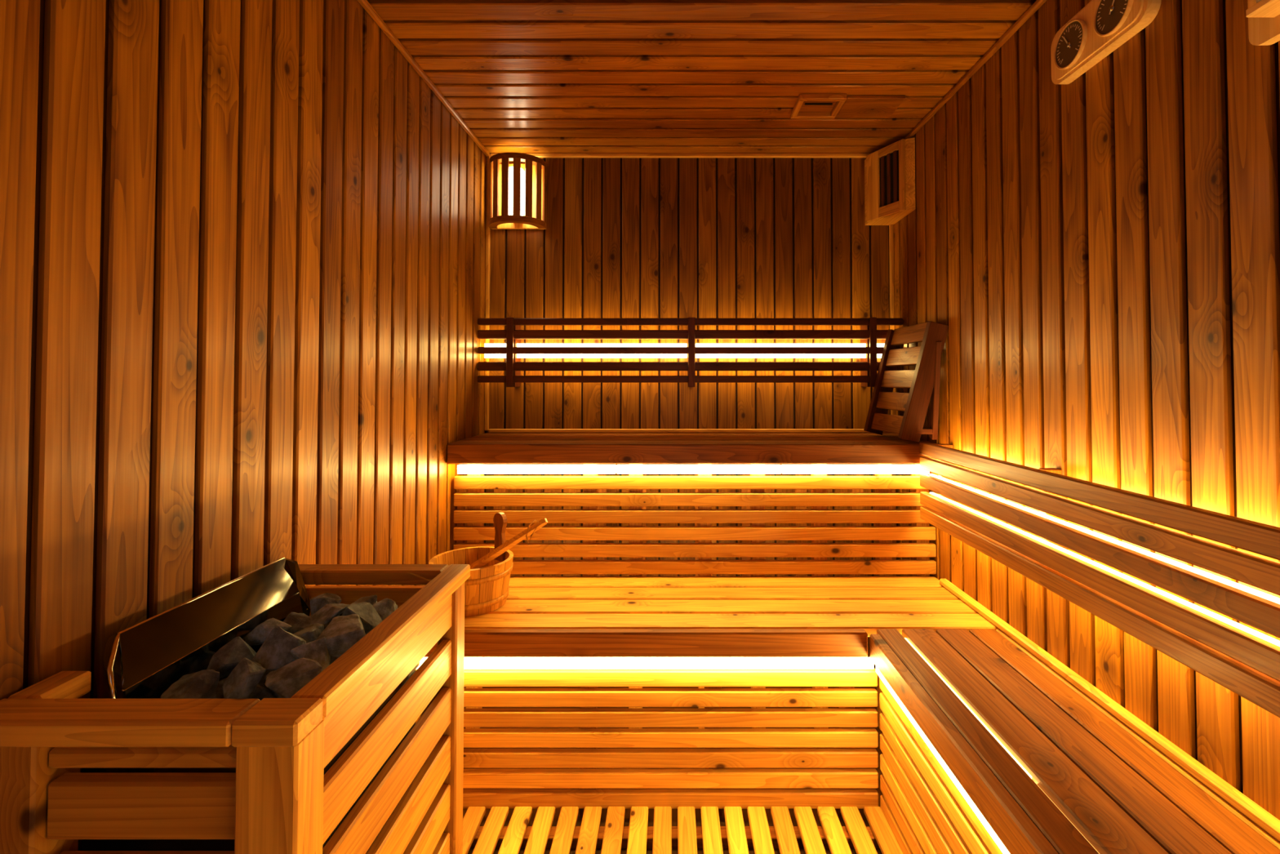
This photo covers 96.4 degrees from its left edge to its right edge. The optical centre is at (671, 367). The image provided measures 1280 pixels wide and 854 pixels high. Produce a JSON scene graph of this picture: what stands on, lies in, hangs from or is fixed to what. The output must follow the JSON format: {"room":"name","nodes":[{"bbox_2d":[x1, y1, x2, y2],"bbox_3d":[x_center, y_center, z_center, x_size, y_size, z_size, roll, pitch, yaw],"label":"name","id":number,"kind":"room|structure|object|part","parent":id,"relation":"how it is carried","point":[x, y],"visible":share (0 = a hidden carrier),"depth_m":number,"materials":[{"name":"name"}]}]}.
{"room":"spa","nodes":[
{"label":"spa","id":0,"kind":"room"},
{"bbox_2d":[0,0,486,850],"bbox_3d":[-0.768,0.149,0.737,0.050,2.185,3.180,0,-1,0],"label":"wall","id":1,"kind":"structure","parent":0,"point":[242,242],"depth_m":0.92,"materials":[{"name":"brown wood"}]},
{"bbox_2d":[357,0,489,155],"bbox_3d":[-0.735,-0.885,0.752,0.016,0.016,3.064,0,-1,0],"label":"trim","id":2,"kind":"structure","parent":1,"relation":"attached to","point":[366,5],"depth_m":1.64,"materials":[{"name":"brown wood"}]},
{"bbox_2d":[462,686,883,853],"bbox_3d":[0.071,1.222,0.713,1.729,0.060,3.180,0,-1,0],"label":"floor","id":3,"kind":"structure","parent":0,"point":[651,811],"depth_m":1.72,"materials":[{"name":"brown wood"}]},
{"bbox_2d":[0,564,470,853],"bbox_3d":[-0.561,0.781,0.829,0.354,0.826,0.508,0,-1,0],"label":"guard","id":4,"kind":"object","parent":3,"relation":"on","point":[279,798],"visible":0.92,"depth_m":0.61,"materials":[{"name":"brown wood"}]},
{"bbox_2d":[80,557,419,850],"bbox_3d":[-0.579,0.767,0.854,0.272,0.855,0.358,0,-1,0],"label":"heater","id":5,"kind":"object","parent":3,"relation":"on","point":[259,633],"visible":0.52,"depth_m":0.80,"materials":[{"name":"stone"}]},
{"bbox_2d":[462,806,902,853],"bbox_3d":[-0.085,1.163,0.446,1.280,0.045,2.145,0,-1,0],"label":"floor","id":6,"kind":"structure","parent":3,"relation":"on","point":[637,837],"depth_m":1.44,"materials":[{"name":"brown wood"}]},
{"bbox_2d":[446,432,937,729],"bbox_3d":[0.071,0.739,2.063,1.625,0.966,0.393,0,-1,0],"label":"bench","id":7,"kind":"object","parent":3,"relation":"on","point":[595,451],"visible":0.72,"depth_m":1.91,"materials":[{"name":"brown wood"}]},
{"bbox_2d":[863,320,948,441],"bbox_3d":[0.808,0.051,1.995,0.169,0.397,0.340,0,-1,0],"label":"portable sauna backrest","id":8,"kind":"object","parent":7,"relation":"on","point":[923,382],"visible":1,"depth_m":1.92,"materials":[{"name":"brown wood"}]},
{"bbox_2d":[415,576,999,816],"bbox_3d":[0.071,0.955,1.700,1.625,0.517,0.433,0,-1,0],"label":"bench","id":9,"kind":"object","parent":3,"relation":"on","point":[587,633],"visible":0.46,"depth_m":1.52,"materials":[{"name":"brown wood"}]},
{"bbox_2d":[428,511,513,617],"bbox_3d":[-0.590,0.571,1.688,0.236,0.249,0.236,0,-1,0],"label":"bucket","id":10,"kind":"object","parent":9,"relation":"on","point":[486,588],"visible":0.57,"depth_m":1.64,"materials":[{"name":"brown wood"}]},
{"bbox_2d":[470,518,547,568],"bbox_3d":[-0.510,0.531,1.614,0.329,0.222,0.074,0,-1,18],"label":"ladle","id":11,"kind":"object","parent":10,"relation":"in","point":[531,530],"visible":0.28,"depth_m":1.60,"materials":[{"name":"brown wood"}]},
{"bbox_2d":[869,629,1279,853],"bbox_3d":[0.699,0.930,0.601,0.370,0.517,1.844,0,-1,0],"label":"bench","id":12,"kind":"object","parent":3,"relation":"on","point":[986,748],"visible":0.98,"depth_m":1.06,"materials":[{"name":"brown wood"}]},
{"bbox_2d":[484,153,890,669],"bbox_3d":[0.071,0.185,2.301,1.649,2.185,0.050,0,-1,0],"label":"wall","id":13,"kind":"structure","parent":0,"point":[623,237],"depth_m":2.29,"materials":[{"name":"brown wood"}]},
{"bbox_2d":[484,154,490,431],"bbox_3d":[-0.735,-0.303,2.280,0.016,1.110,0.016,0,-1,0],"label":"trim","id":14,"kind":"structure","parent":13,"relation":"attached to","point":[487,228],"depth_m":2.27,"materials":[{"name":"brown wood"}]},
{"bbox_2d":[488,151,546,229],"bbox_3d":[-0.612,-0.686,2.230,0.227,0.262,0.125,0,-1,0],"label":"wall lamp","id":15,"kind":"object","parent":13,"relation":"attached to","point":[517,191],"visible":1,"depth_m":2.19,"materials":[{"name":"brown wood"}]},
{"bbox_3d":[-0.612,-0.678,2.233,0.092,0.203,0.094,0,-1,0],"label":"bulb","id":16,"kind":"part","parent":15,"relation":"part of","materials":[{"name":"glass"}]},
{"bbox_2d":[490,152,871,157],"bbox_3d":[0.071,-0.850,2.292,1.597,0.016,0.016,0,-1,0],"label":"trim","id":17,"kind":"structure","parent":13,"relation":"attached to","point":[536,154],"depth_m":2.28,"materials":[{"name":"brown wood"}]},
{"bbox_2d":[488,428,888,432],"bbox_3d":[0.071,0.251,2.267,1.597,0.016,0.016,0,-1,0],"label":"trim","id":18,"kind":"structure","parent":13,"relation":"attached to","point":[490,430],"depth_m":2.26,"materials":[{"name":"brown wood"}]},
{"bbox_2d":[477,317,903,386],"bbox_3d":[0.071,-0.057,2.222,1.623,0.265,0.114,0,-1,0],"label":"slatted backrest","id":19,"kind":"object","parent":13,"relation":"attached to","point":[868,350],"visible":0.86,"depth_m":2.18,"materials":[{"name":"brown wood"}]},
{"bbox_2d":[888,224,895,415],"bbox_3d":[0.878,-0.303,2.280,0.016,1.110,0.016,0,-1,0],"label":"trim","id":20,"kind":"structure","parent":13,"relation":"attached to","point":[891,226],"depth_m":2.27,"materials":[{"name":"brown wood"}]},
{"bbox_2d":[367,0,1036,153],"bbox_3d":[0.071,-0.923,0.761,1.729,0.060,3.180,0,-1,0],"label":"ceiling","id":21,"kind":"structure","parent":0,"point":[524,76],"depth_m":1.64,"materials":[{"name":"brown wood"}]},
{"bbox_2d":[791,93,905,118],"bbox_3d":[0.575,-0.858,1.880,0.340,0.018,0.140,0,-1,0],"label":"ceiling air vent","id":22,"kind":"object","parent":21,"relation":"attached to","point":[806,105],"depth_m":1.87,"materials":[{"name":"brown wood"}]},
{"bbox_2d":[893,0,1279,820],"bbox_3d":[0.911,0.149,0.737,0.050,2.185,3.180,0,-1,0],"label":"wall","id":23,"kind":"structure","parent":0,"point":[1098,252],"depth_m":1.12,"materials":[{"name":"brown wood"}]},
{"bbox_2d":[864,137,915,225],"bbox_3d":[0.825,-0.704,2.187,0.120,0.263,0.217,0,-1,0],"label":"vent box","id":24,"kind":"object","parent":23,"relation":"attached to","point":[890,170],"visible":1,"depth_m":2.15,"materials":[{"name":"brown wood"}]},
{"bbox_2d":[904,0,1046,138],"bbox_3d":[0.878,-0.885,0.752,0.016,0.016,3.064,0,-1,0],"label":"trim","id":25,"kind":"structure","parent":23,"relation":"attached to","point":[1034,7],"depth_m":1.61,"materials":[{"name":"brown wood"}]},
{"bbox_2d":[919,441,1279,717],"bbox_3d":[0.847,0.348,0.778,0.077,0.260,2.172,0,-1,0],"label":"slatted backrest","id":26,"kind":"object","parent":23,"relation":"attached to","point":[1246,662],"visible":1,"depth_m":1.00,"materials":[{"name":"brown wood"}]},
{"bbox_2d":[1050,0,1161,84],"bbox_3d":[0.867,-0.694,1.166,0.036,0.120,0.264,0,-1,0],"label":"thermo-hygrometer","id":27,"kind":"object","parent":23,"relation":"attached to","point":[1100,27],"visible":1,"depth_m":1.16,"materials":[{"name":"brown wood"}]},
{"bbox_2d":[939,578,1279,841],"bbox_3d":[0.874,0.665,0.765,0.024,0.019,2.160,0,-1,0],"label":"led strip light","id":28,"kind":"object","parent":23,"relation":"attached to","point":[1258,815],"depth_m":1.05,"materials":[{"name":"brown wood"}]},
{"bbox_2d":[1245,0,1279,45],"bbox_3d":[0.856,-0.617,0.804,0.060,0.280,0.116,0,-1,0],"label":"timer","id":29,"kind":"object","parent":23,"relation":"attached to","point":[1264,15],"visible":1,"depth_m":0.83,"materials":[{"name":"brown wood"}]}
]}

